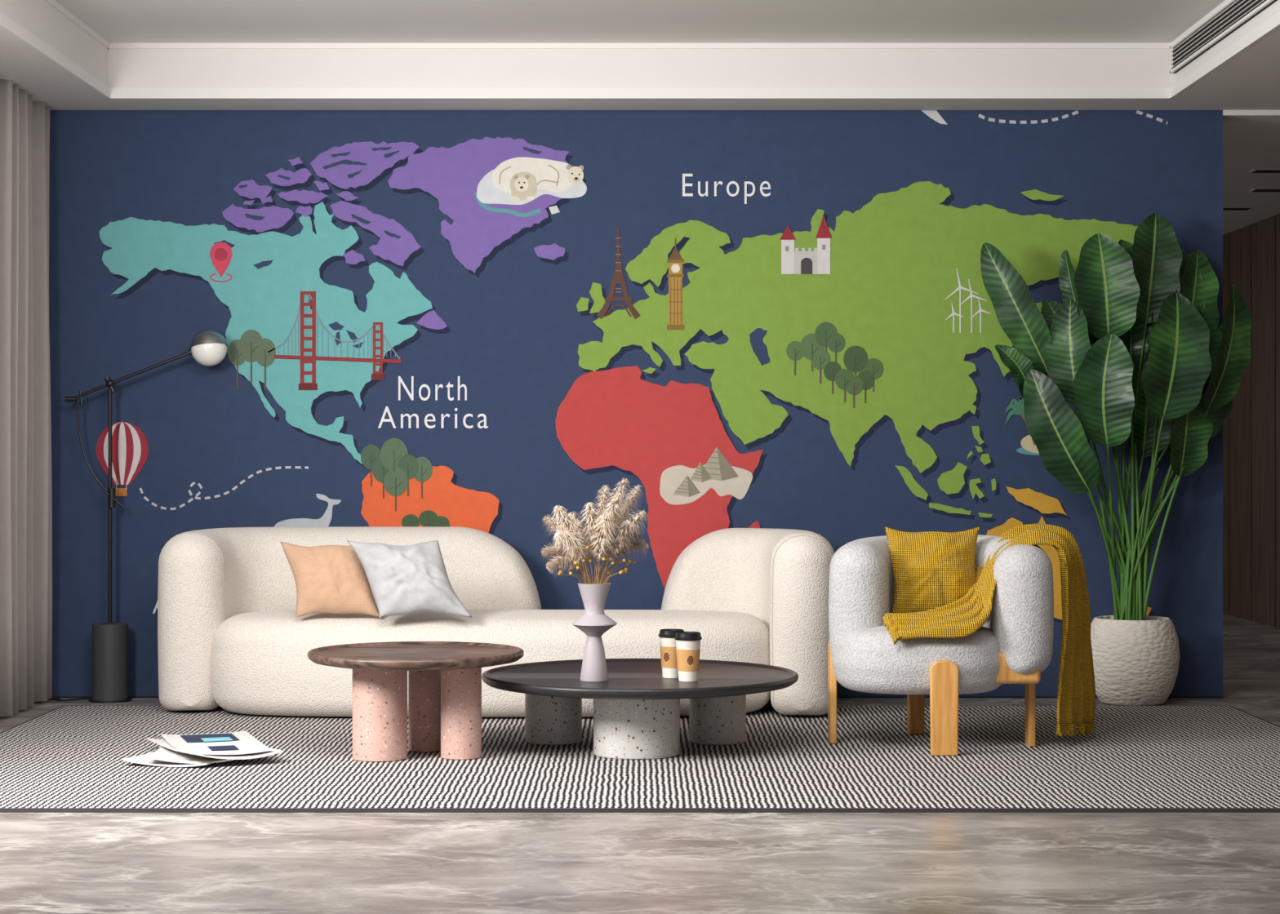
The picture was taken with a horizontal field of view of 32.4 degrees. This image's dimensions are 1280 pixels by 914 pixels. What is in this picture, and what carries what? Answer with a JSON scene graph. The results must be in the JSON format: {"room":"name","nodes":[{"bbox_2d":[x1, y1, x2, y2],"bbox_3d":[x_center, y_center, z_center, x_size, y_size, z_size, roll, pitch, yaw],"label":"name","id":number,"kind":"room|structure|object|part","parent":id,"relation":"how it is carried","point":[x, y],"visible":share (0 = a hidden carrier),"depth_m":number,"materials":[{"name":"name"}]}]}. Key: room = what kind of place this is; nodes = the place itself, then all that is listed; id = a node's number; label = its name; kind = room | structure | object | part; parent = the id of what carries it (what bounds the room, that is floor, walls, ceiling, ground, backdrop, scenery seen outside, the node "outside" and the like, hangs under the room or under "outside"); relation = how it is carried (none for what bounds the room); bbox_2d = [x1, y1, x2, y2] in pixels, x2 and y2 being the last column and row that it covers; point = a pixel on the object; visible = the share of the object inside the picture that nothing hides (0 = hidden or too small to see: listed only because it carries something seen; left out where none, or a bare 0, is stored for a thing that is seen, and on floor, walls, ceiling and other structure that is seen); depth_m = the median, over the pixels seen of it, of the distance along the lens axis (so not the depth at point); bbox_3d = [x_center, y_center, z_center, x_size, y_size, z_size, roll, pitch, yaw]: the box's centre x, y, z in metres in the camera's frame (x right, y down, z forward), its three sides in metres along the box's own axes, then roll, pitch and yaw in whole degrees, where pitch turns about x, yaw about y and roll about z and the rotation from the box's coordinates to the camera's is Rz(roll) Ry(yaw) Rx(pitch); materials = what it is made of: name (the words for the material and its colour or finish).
{"room":"living room","nodes":[
{"label":"living room","id":0,"kind":"room"},
{"bbox_2d":[48,110,1222,696],"bbox_3d":[-0.211,-0.253,10.610,5.977,2.800,0.220,0,0,0],"label":"wall","id":1,"kind":"structure","parent":0,"point":[517,329],"depth_m":10.50,"materials":[{"name":"blue paint"}]},
{"bbox_2d":[96,110,1168,623],"bbox_3d":[-0.001,-0.368,10.496,5.178,2.568,0.005,0,0,0],"label":"mural","id":2,"kind":"object","parent":1,"relation":"attached to","point":[860,325],"visible":0.84,"depth_m":10.50},
{"bbox_2d":[52,696,1223,697],"bbox_3d":[-0.011,1.144,10.494,5.577,0.006,0.012,0,0,0],"label":"baseboard","id":3,"kind":"structure","parent":1,"relation":"attached to","point":[52,696],"depth_m":10.49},
{"bbox_2d":[0,613,1279,913],"bbox_3d":[0.550,1.207,8.250,7.500,0.120,19.500,0,0,0],"label":"floor","id":4,"kind":"structure","parent":0,"point":[51,863],"depth_m":6.34,"materials":[{"name":"grey stone"}]},
{"bbox_2d":[48,329,227,703],"bbox_3d":[-2.369,0.274,10.370,0.855,1.746,0.200,0,0,0],"label":"floor lamp","id":5,"kind":"object","parent":4,"relation":"on","point":[208,348],"visible":1,"depth_m":10.32,"materials":[{"name":"black metal"}]},
{"bbox_3d":[-2.683,1.138,10.373,0.240,0.013,0.082,0,0,9],"label":"power cord","id":6,"kind":"part","parent":5,"relation":"part of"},
{"bbox_3d":[-2.493,1.143,10.370,0.200,0.008,0.200,0,0,0],"label":"foot plate","id":7,"kind":"part","parent":5,"relation":"part of","materials":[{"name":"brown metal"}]},
{"bbox_3d":[-2.029,-0.513,10.371,0.174,0.172,0.174,0,0,0],"label":"lamp shade","id":8,"kind":"part","parent":5,"relation":"part of","materials":[{"name":"white glass"}]},
{"bbox_2d":[0,706,1279,813],"bbox_3d":[0.030,1.141,8.579,5.324,0.013,2.942,0,0,0],"label":"area rug","id":9,"kind":"object","parent":4,"relation":"on","point":[63,759],"visible":0.85,"depth_m":8.01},
{"bbox_2d":[122,730,282,767],"bbox_3d":[-1.684,1.103,8.342,0.567,0.060,0.694,0,0,-18],"label":"magazines","id":10,"kind":"object","parent":9,"relation":"on","point":[198,749],"visible":1,"depth_m":8.22,"materials":[{"name":"white paper"}]},
{"bbox_2d":[179,733,239,742],"bbox_3d":[-1.670,1.089,8.550,0.261,0.001,0.273,0,0,0],"label":"picture","id":11,"kind":"object","parent":10,"relation":"on","point":[218,737],"depth_m":8.53},
{"bbox_2d":[200,737,232,742],"bbox_3d":[-1.630,1.087,8.490,0.110,0.001,0.100,0,0,-19],"label":"picture","id":12,"kind":"object","parent":10,"relation":"on","point":[202,739],"depth_m":8.49},
{"bbox_2d":[207,745,238,751],"bbox_3d":[-1.560,1.089,8.250,0.100,0.001,0.120,0,0,-19],"label":"picture","id":13,"kind":"object","parent":10,"relation":"on","point":[210,748],"depth_m":8.24},
{"bbox_2d":[307,641,524,762],"bbox_3d":[-0.853,0.935,8.400,0.820,0.398,0.820,0,0,0],"label":"coffee table","id":14,"kind":"object","parent":9,"relation":"on","point":[445,677],"visible":1,"depth_m":8.25,"materials":[{"name":"pink stone"}]},
{"bbox_3d":[-0.978,0.958,8.290,0.206,0.352,0.206,0,0,0],"label":"leg","id":15,"kind":"part","parent":14,"relation":"part of","materials":[{"name":"pink stone"}]},
{"bbox_3d":[-0.830,0.958,8.530,0.132,0.352,0.132,0,0,0],"label":"leg","id":16,"kind":"part","parent":14,"relation":"part of","materials":[{"name":"pink stone"}]},
{"bbox_3d":[-0.675,0.958,8.320,0.154,0.352,0.154,0,0,0],"label":"leg","id":17,"kind":"part","parent":14,"relation":"part of","materials":[{"name":"pink stone"}]},
{"bbox_2d":[157,526,835,717],"bbox_3d":[-0.637,0.728,9.968,3.028,0.802,1.040,0,0,0],"label":"sofa","id":18,"kind":"object","parent":9,"relation":"on","point":[231,637],"visible":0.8,"depth_m":9.69,"materials":[{"name":"beige fabric"}]},
{"bbox_2d":[280,542,379,617],"bbox_3d":[-1.352,0.535,9.632,0.463,0.325,0.207,0,0,0],"label":"throw pillow","id":19,"kind":"object","parent":18,"relation":"on","point":[329,579],"visible":0.96,"depth_m":9.56,"materials":[{"name":"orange fabric"}]},
{"bbox_3d":[-1.356,0.728,10.246,1.782,0.801,0.637,0,0,-19],"label":"backrest","id":20,"kind":"part","parent":18,"relation":"part of","materials":[{"name":"beige fabric"}]},
{"bbox_2d":[346,540,472,617],"bbox_3d":[-0.998,0.525,9.519,0.563,0.327,0.228,0,0,0],"label":"throw pillow","id":21,"kind":"object","parent":18,"relation":"on","point":[412,579],"visible":1,"depth_m":9.45,"materials":[{"name":"grey fabric"}]},
{"bbox_3d":[0.571,0.730,10.070,0.538,0.795,1.105,0,0,-37],"label":"backrest","id":22,"kind":"part","parent":18,"relation":"part of","materials":[{"name":"beige fabric"}]},
{"bbox_2d":[481,658,798,759],"bbox_3d":[0.000,0.990,8.650,1.240,0.288,1.240,0,0,0],"label":"coffee table","id":23,"kind":"object","parent":9,"relation":"on","point":[637,711],"visible":0.96,"depth_m":8.43,"materials":[{"name":"black wood"}]},
{"bbox_3d":[-0.345,1.013,8.790,0.226,0.242,0.226,0,0,0],"label":"leg","id":24,"kind":"part","parent":23,"relation":"part of","materials":[{"name":"white stone"}]},
{"bbox_2d":[571,582,617,681],"bbox_3d":[-0.175,0.670,8.450,0.175,0.372,0.175,0,0,0],"label":"vase","id":25,"kind":"object","parent":23,"relation":"on","point":[593,623],"visible":1,"depth_m":8.41,"materials":[{"name":"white ceramic"}]},
{"bbox_2d":[540,477,648,584],"bbox_3d":[-0.174,0.323,8.443,0.424,0.489,0.310,0,0,0],"label":"bouquet","id":26,"kind":"object","parent":25,"relation":"in","point":[609,525],"visible":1,"depth_m":8.41,"materials":[{"name":"beige plant"}]},
{"bbox_3d":[-0.013,1.013,8.420,0.330,0.242,0.330,0,0,0],"label":"leg","id":27,"kind":"part","parent":23,"relation":"part of","materials":[{"name":"white stone"}]},
{"bbox_2d":[657,628,684,678],"bbox_3d":[0.124,0.764,8.570,0.105,0.185,0.105,0,0,0],"label":"paper coffee cup","id":28,"kind":"object","parent":23,"relation":"on","point":[668,642],"visible":0.74,"depth_m":8.53,"materials":[{"name":"white paper"}]},
{"bbox_2d":[674,631,702,681],"bbox_3d":[0.184,0.764,8.440,0.105,0.185,0.105,0,0,0],"label":"paper coffee cup","id":29,"kind":"object","parent":23,"relation":"on","point":[687,643],"visible":1,"depth_m":8.40,"materials":[{"name":"white paper"}]},
{"bbox_3d":[0.310,1.013,8.790,0.226,0.242,0.226,0,0,0],"label":"leg","id":30,"kind":"part","parent":23,"relation":"part of","materials":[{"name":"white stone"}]},
{"bbox_2d":[827,534,1053,755],"bbox_3d":[1.186,0.725,8.779,0.877,0.815,0.839,0,0,0],"label":"armchair","id":31,"kind":"object","parent":9,"relation":"on","point":[1015,644],"visible":0.8,"depth_m":8.47,"materials":[{"name":"white fabric"}]},
{"bbox_3d":[0.765,0.931,8.760,0.028,0.408,0.104,0,0,0],"label":"leg","id":32,"kind":"part","parent":31,"relation":"part of","materials":[{"name":"brown wood"}]},
{"bbox_3d":[1.130,0.991,9.030,0.070,0.287,0.032,0,0,-20],"label":"leg","id":33,"kind":"part","parent":31,"relation":"part of","materials":[{"name":"brown wood"}]},
{"bbox_2d":[831,625,1001,694],"bbox_3d":[1.100,0.782,8.700,0.685,0.260,0.635,0,0,0],"label":"seat cushion","id":34,"kind":"object","parent":31,"relation":"on","point":[865,659],"depth_m":8.42,"materials":[{"name":"white fabric"}]},
{"bbox_2d":[884,527,979,613],"bbox_3d":[1.177,0.463,8.802,0.387,0.365,0.194,0,0,0],"label":"throw pillow","id":35,"kind":"object","parent":31,"relation":"on","point":[932,570],"visible":0.84,"depth_m":8.74,"materials":[{"name":"yellow fabric"}]},
{"bbox_3d":[1.156,0.953,8.375,0.108,0.362,0.032,0,0,0],"label":"leg","id":36,"kind":"part","parent":31,"relation":"part of","materials":[{"name":"brown wood"}]},
{"bbox_2d":[882,523,1095,735],"bbox_3d":[1.396,0.696,8.670,1.057,0.854,0.411,0,0,-26],"label":"throw blanket","id":37,"kind":"object","parent":31,"relation":"on","point":[962,617],"visible":0.97,"depth_m":8.65,"materials":[{"name":"yellow fabric"}]},
{"bbox_3d":[1.427,0.814,8.500,0.235,0.123,0.040,0,0,0],"label":"arm support rail","id":38,"kind":"part","parent":31,"relation":"part of","materials":[{"name":"brown wood"}]},
{"bbox_3d":[1.535,0.976,8.670,0.028,0.318,0.090,0,0,0],"label":"leg","id":39,"kind":"part","parent":31,"relation":"part of","materials":[{"name":"brown wood"}]},
{"bbox_2d":[980,213,1251,706],"bbox_3d":[2.217,0.002,10.233,1.266,2.290,0.504,0,0,0],"label":"banana plant","id":40,"kind":"object","parent":4,"relation":"on","point":[1142,351],"visible":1,"depth_m":10.17,"materials":[{"name":"green plant"}]},
{"bbox_3d":[2.294,0.948,10.270,0.432,0.398,0.432,0,0,0],"label":"pot","id":41,"kind":"part","parent":40,"relation":"part of","materials":[{"name":"white ceramic"}]},
{"bbox_2d":[0,0,1279,235],"bbox_3d":[0.550,-1.841,9.350,7.500,0.425,16.700,0,0,0],"label":"ceiling","id":42,"kind":"structure","parent":0,"point":[1246,87],"depth_m":10.13,"materials":[{"name":"white paint"}]},
{"bbox_2d":[0,79,52,716],"bbox_3d":[-2.827,-0.258,8.809,0.153,2.790,3.301,0,0,0],"label":"curtain","id":43,"kind":"object","parent":42,"relation":"hanging from","point":[25,420],"visible":1,"depth_m":9.91,"materials":[{"name":"beige fabric"}]},
{"bbox_2d":[0,0,1279,98],"bbox_3d":[0.000,-1.780,5.582,4.910,0.256,9.165,0,0,0],"label":"trim","id":44,"kind":"structure","parent":42,"relation":"attached to","point":[6,23],"depth_m":10.15,"materials":[{"name":"white paint"}]},
{"bbox_2d":[1169,0,1277,73],"bbox_3d":[2.442,-1.821,8.500,0.027,0.125,3.200,0,0,0],"label":"ceiling vent","id":45,"kind":"object","parent":42,"relation":"in","point":[1233,15],"visible":1,"depth_m":9.37,"materials":[{"name":"white metal"}]},
{"bbox_2d":[1222,206,1253,210],"bbox_3d":[3.890,-1.623,14.400,0.200,0.012,0.120,0,0,0],"label":"recessed light","id":46,"kind":"object","parent":42,"relation":"in","point":[1224,208],"visible":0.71,"depth_m":14.35,"materials":[{"name":"black metal"}]},
{"bbox_2d":[1248,168,1279,173],"bbox_3d":[3.570,-1.623,12.500,0.200,0.012,0.120,0,0,0],"label":"recessed light","id":47,"kind":"object","parent":42,"relation":"in","point":[1254,171],"visible":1,"depth_m":12.46,"materials":[{"name":"black metal"}]},
{"bbox_2d":[1248,187,1279,191],"bbox_3d":[3.820,-1.623,13.400,0.200,0.012,0.120,0,0,0],"label":"recessed light","id":48,"kind":"object","parent":42,"relation":"in","point":[1255,189],"visible":1,"depth_m":13.36,"materials":[{"name":"black metal"}]},
{"bbox_2d":[1222,213,1279,628],"bbox_3d":[4.348,-0.428,8.400,0.145,3.150,19.800,0,0,0],"label":"wall","id":49,"kind":"structure","parent":0,"point":[1251,252],"depth_m":15.32,"materials":[{"name":"brown wood"}]}
]}

